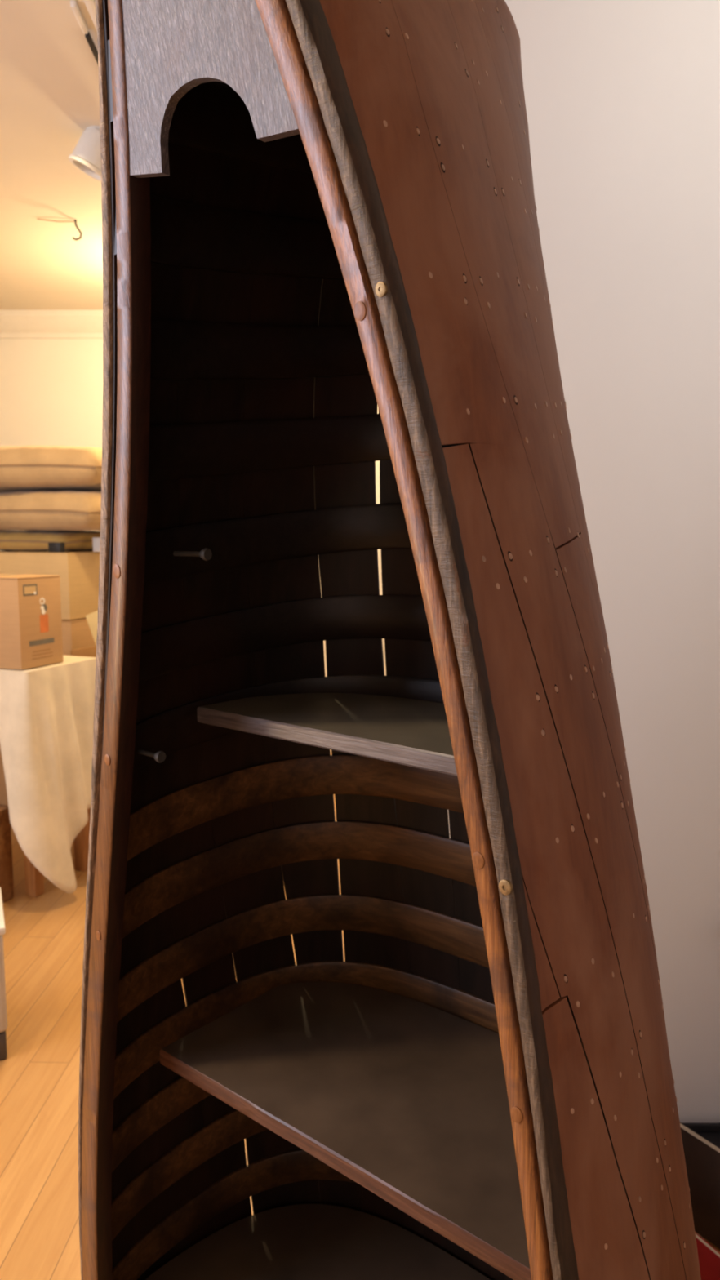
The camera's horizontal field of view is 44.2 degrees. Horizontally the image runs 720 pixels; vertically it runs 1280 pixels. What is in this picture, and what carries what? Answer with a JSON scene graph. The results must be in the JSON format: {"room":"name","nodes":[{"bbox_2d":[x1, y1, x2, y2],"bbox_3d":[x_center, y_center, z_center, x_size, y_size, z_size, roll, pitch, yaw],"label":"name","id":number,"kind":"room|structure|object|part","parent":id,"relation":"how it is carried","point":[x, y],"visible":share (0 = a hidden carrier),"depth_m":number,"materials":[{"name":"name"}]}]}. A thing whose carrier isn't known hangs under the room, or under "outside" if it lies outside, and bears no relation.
{"room":"antique shop","nodes":[
{"label":"antique shop","id":0,"kind":"room"},
{"bbox_2d":[39,613,48,632],"bbox_3d":[-1.080,-0.057,3.033,0.001,0.061,0.040,3,7,22],"label":"tag","id":1,"kind":"object","parent":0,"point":[43,618],"depth_m":3.03,"materials":[{"name":"orange paper"}]},
{"bbox_2d":[0,0,102,310],"bbox_3d":[-0.400,-1.405,1.342,5.600,0.100,7.400,0,7,0],"label":"ceiling","id":2,"kind":"structure","parent":0,"point":[49,73],"depth_m":2.85,"materials":[{"name":"paint"}]},
{"bbox_2d":[36,218,81,240],"bbox_3d":[-1.141,-1.560,3.373,0.166,0.078,0.016,-1,7,-4],"label":"ceiling hook","id":3,"kind":"object","parent":2,"relation":"attached to","point":[75,220],"visible":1,"depth_m":3.37,"materials":[{"name":"gold metal"}]},
{"bbox_2d":[70,0,97,64],"bbox_3d":[-0.627,-1.437,2.119,0.056,0.022,0.750,0,7,-3],"label":"ceiling track","id":4,"kind":"object","parent":2,"relation":"attached to","point":[90,4],"visible":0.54,"depth_m":2.04,"materials":[{"name":"white metal"}]},
{"bbox_3d":[-0.609,-1.438,2.095,0.022,0.014,0.700,0,7,-3],"label":"rail","id":5,"kind":"part","parent":4,"relation":"part of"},
{"bbox_3d":[-0.655,-1.454,2.292,0.010,0.014,0.400,0,7,-3],"label":"rod","id":6,"kind":"part","parent":4,"relation":"part of","materials":[{"name":"black plastic"}]},
{"bbox_2d":[67,125,101,182],"bbox_3d":[-0.797,-1.448,2.646,0.142,0.144,0.118,0,7,0],"label":"ceiling spotlight","id":7,"kind":"object","parent":2,"relation":"attached to","point":[86,155],"visible":0.7,"depth_m":2.60,"materials":[{"name":"white metal"}]},
{"bbox_2d":[0,338,386,751],"bbox_3d":[-1.475,-0.573,5.043,3.450,2.435,0.150,0,7,0],"label":"wall","id":8,"kind":"structure","parent":0,"point":[51,389],"depth_m":4.87,"materials":[{"name":"beige paint"}]},
{"bbox_2d":[0,310,102,338],"bbox_3d":[-1.400,-1.703,4.788,3.300,0.130,0.085,0,7,0],"label":"trim","id":9,"kind":"structure","parent":8,"relation":"attached to","point":[14,324],"depth_m":4.78,"materials":[{"name":"white wood"}]},
{"bbox_2d":[0,751,719,1279],"bbox_3d":[-0.400,1.112,1.644,5.600,0.100,7.400,0,7,0],"label":"floor","id":10,"kind":"structure","parent":0,"point":[43,937],"depth_m":2.04,"materials":[{"name":"brown wood"}]},
{"bbox_2d":[0,887,7,1060],"bbox_3d":[-1.055,0.833,2.145,0.371,0.335,0.272,-3,7,-24],"label":"storage bin","id":11,"kind":"object","parent":10,"relation":"on","point":[3,1020],"visible":1,"depth_m":2.10,"materials":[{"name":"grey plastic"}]},
{"bbox_3d":[-1.055,0.676,2.127,0.371,0.020,0.272,-3,7,-24],"label":"lid","id":12,"kind":"part","parent":11,"relation":"part of","materials":[{"name":"white plastic"}]},
{"bbox_2d":[0,804,13,902],"bbox_3d":[-1.461,0.728,3.055,0.511,0.325,0.202,3,7,22],"label":"wooden crate","id":13,"kind":"object","parent":10,"relation":"on","point":[6,886],"visible":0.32,"depth_m":3.02,"materials":[{"name":"brown wood"}]},
{"bbox_3d":[-1.461,0.579,3.037,0.511,0.025,0.202,3,7,22],"label":"lid","id":14,"kind":"part","parent":13,"relation":"part of","materials":[{"name":"brown wood"}]},
{"bbox_2d":[0,617,96,805],"bbox_3d":[-1.369,0.320,4.085,0.640,0.891,0.600,3,7,22],"label":"cardboard box","id":15,"kind":"object","parent":10,"relation":"on","point":[77,634],"visible":0.12,"depth_m":3.70,"materials":[{"name":"brown cardboard"}]},
{"bbox_2d":[0,550,99,620],"bbox_3d":[-1.379,-0.263,4.008,0.620,0.277,0.552,3,7,22],"label":"cardboard box","id":16,"kind":"object","parent":15,"relation":"on","point":[78,571],"visible":0.5,"depth_m":3.70,"materials":[{"name":"brown cardboard"}]},
{"bbox_2d":[0,530,100,551],"bbox_3d":[-1.430,-0.451,4.023,0.669,0.091,0.529,3,7,22],"label":"cushion","id":17,"kind":"object","parent":16,"relation":"on","point":[24,540],"visible":0.79,"depth_m":3.76,"materials":[{"name":"fabric"}]},
{"bbox_2d":[0,490,101,531],"bbox_3d":[-1.300,-0.564,3.910,0.809,0.171,0.609,3,7,24],"label":"cushion","id":18,"kind":"object","parent":17,"relation":"on","point":[43,510],"visible":0.62,"depth_m":3.59,"materials":[{"name":"beige fabric"}]},
{"bbox_2d":[0,444,102,492],"bbox_3d":[-1.400,-0.742,3.889,0.929,0.181,0.629,2,7,14],"label":"cushion","id":19,"kind":"object","parent":18,"relation":"on","point":[30,468],"visible":0.59,"depth_m":3.56,"materials":[{"name":"beige fabric"}]},
{"bbox_2d":[48,542,65,552],"bbox_3d":[-1.253,-0.382,3.664,0.060,0.040,0.032,3,7,22],"label":"buckle","id":20,"kind":"object","parent":16,"relation":"on","point":[52,547],"visible":1,"depth_m":3.65,"materials":[{"name":"black plastic"}]},
{"bbox_2d":[92,537,100,551],"bbox_3d":[-1.083,-0.404,3.760,0.085,0.062,0.051,3,7,22],"label":"box","id":21,"kind":"object","parent":16,"relation":"on","point":[95,540],"visible":0.21,"depth_m":3.75,"materials":[{"name":"white cardboard"}]},
{"bbox_2d":[23,808,89,897],"bbox_3d":[-1.571,0.457,3.361,1.150,0.790,0.360,3,7,22],"label":"wooden table","id":22,"kind":"object","parent":10,"relation":"on","point":[34,882],"visible":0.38,"depth_m":3.29,"materials":[{"name":"orange wood"}]},
{"bbox_3d":[-1.134,0.510,3.051,0.045,0.760,0.045,3,7,22],"label":"leg","id":23,"kind":"part","parent":22,"relation":"part of","materials":[{"name":"orange wood"}]},
{"bbox_2d":[0,655,95,893],"bbox_3d":[-1.513,0.438,3.331,1.277,0.759,0.537,3,7,22],"label":"tablecloth","id":24,"kind":"object","parent":22,"relation":"on","point":[46,712],"visible":0.85,"depth_m":2.98,"materials":[{"name":"white fabric"}]},
{"bbox_2d":[0,573,62,670],"bbox_3d":[-1.251,-0.071,3.088,0.362,0.307,0.207,3,7,22],"label":"cardboard box","id":25,"kind":"object","parent":24,"relation":"on","point":[31,624],"visible":1,"depth_m":2.98,"materials":[{"name":"brown cardboard"}]},
{"bbox_3d":[-1.102,-0.167,2.964,0.001,0.025,0.054,3,7,22],"label":"printed panel","id":26,"kind":"part","parent":25,"relation":"part of","materials":[{"name":"beige paper"}]},
{"label":"printed panel","id":27,"kind":"part","parent":25,"relation":"part of","materials":[{"name":"paper"}]},
{"bbox_3d":[-1.038,0.482,3.286,0.045,0.760,0.045,3,7,22],"label":"leg","id":28,"kind":"part","parent":22,"relation":"part of","materials":[{"name":"orange wood"}]},
{"bbox_2d":[70,645,96,813],"bbox_3d":[-0.834,0.433,3.522,0.500,0.800,0.306,3,7,22],"label":"carton","id":29,"kind":"object","parent":10,"relation":"on","point":[91,651],"visible":0.07,"depth_m":3.51,"materials":[{"name":"cardboard"}]},
{"bbox_3d":[-1.063,0.422,3.614,0.006,0.800,0.294,3,7,22],"label":"panel","id":30,"kind":"part","parent":29,"relation":"part of","materials":[{"name":"cardboard"}]},
{"bbox_2d":[84,610,97,644],"bbox_3d":[-0.811,0.079,3.379,0.500,0.588,0.068,1,7,8],"label":"board","id":31,"kind":"object","parent":29,"relation":"in","point":[91,619],"visible":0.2,"depth_m":3.41,"materials":[{"name":"beige cardboard"}]},
{"bbox_2d":[78,0,701,1279],"bbox_3d":[0.008,0.131,1.095,0.915,1.978,0.690,6,9,40],"label":"bookcase","id":32,"kind":"object","parent":10,"relation":"on","point":[318,216],"visible":1,"depth_m":1.10,"materials":[{"name":"brown wood"}]},
{"bbox_3d":[0.081,1.085,1.298,0.885,0.024,0.433,6,9,40],"label":"shelf","id":33,"kind":"part","parent":32,"relation":"part of","materials":[{"name":"brown paint"}]},
{"bbox_3d":[0.076,0.117,1.164,0.595,0.022,0.249,6,9,40],"label":"shelf","id":34,"kind":"part","parent":32,"relation":"part of","materials":[{"name":"brown paint"}]},
{"bbox_3d":[0.096,0.630,1.225,0.726,0.024,0.361,6,9,40],"label":"shelf","id":35,"kind":"part","parent":32,"relation":"part of","materials":[{"name":"brown paint"}]},
{"bbox_2d":[680,1122,719,1248],"bbox_3d":[0.608,0.978,1.602,0.212,0.188,0.068,5,8,35],"label":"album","id":36,"kind":"object","parent":10,"relation":"on","point":[702,1157],"visible":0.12,"depth_m":1.58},
{"bbox_2d":[682,1123,719,1147],"bbox_3d":[0.910,1.031,1.775,0.500,0.030,0.158,0,7,0],"label":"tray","id":37,"kind":"object","parent":10,"relation":"on","point":[710,1131],"visible":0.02,"depth_m":1.84,"materials":[{"name":"plastic"}]},
{"bbox_2d":[695,1232,719,1279],"bbox_3d":[0.535,1.016,1.462,0.038,0.115,0.188,-6,9,-39],"label":"folder","id":38,"kind":"object","parent":10,"relation":"on","point":[708,1256],"visible":0.03,"depth_m":1.43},
{"bbox_2d":[448,0,719,1123],"bbox_3d":[1.325,-0.379,3.424,2.150,2.435,3.410,0,7,0],"label":"wall partition","id":39,"kind":"structure","parent":0,"point":[622,97],"depth_m":1.69,"materials":[{"name":"white paint"}]}
]}

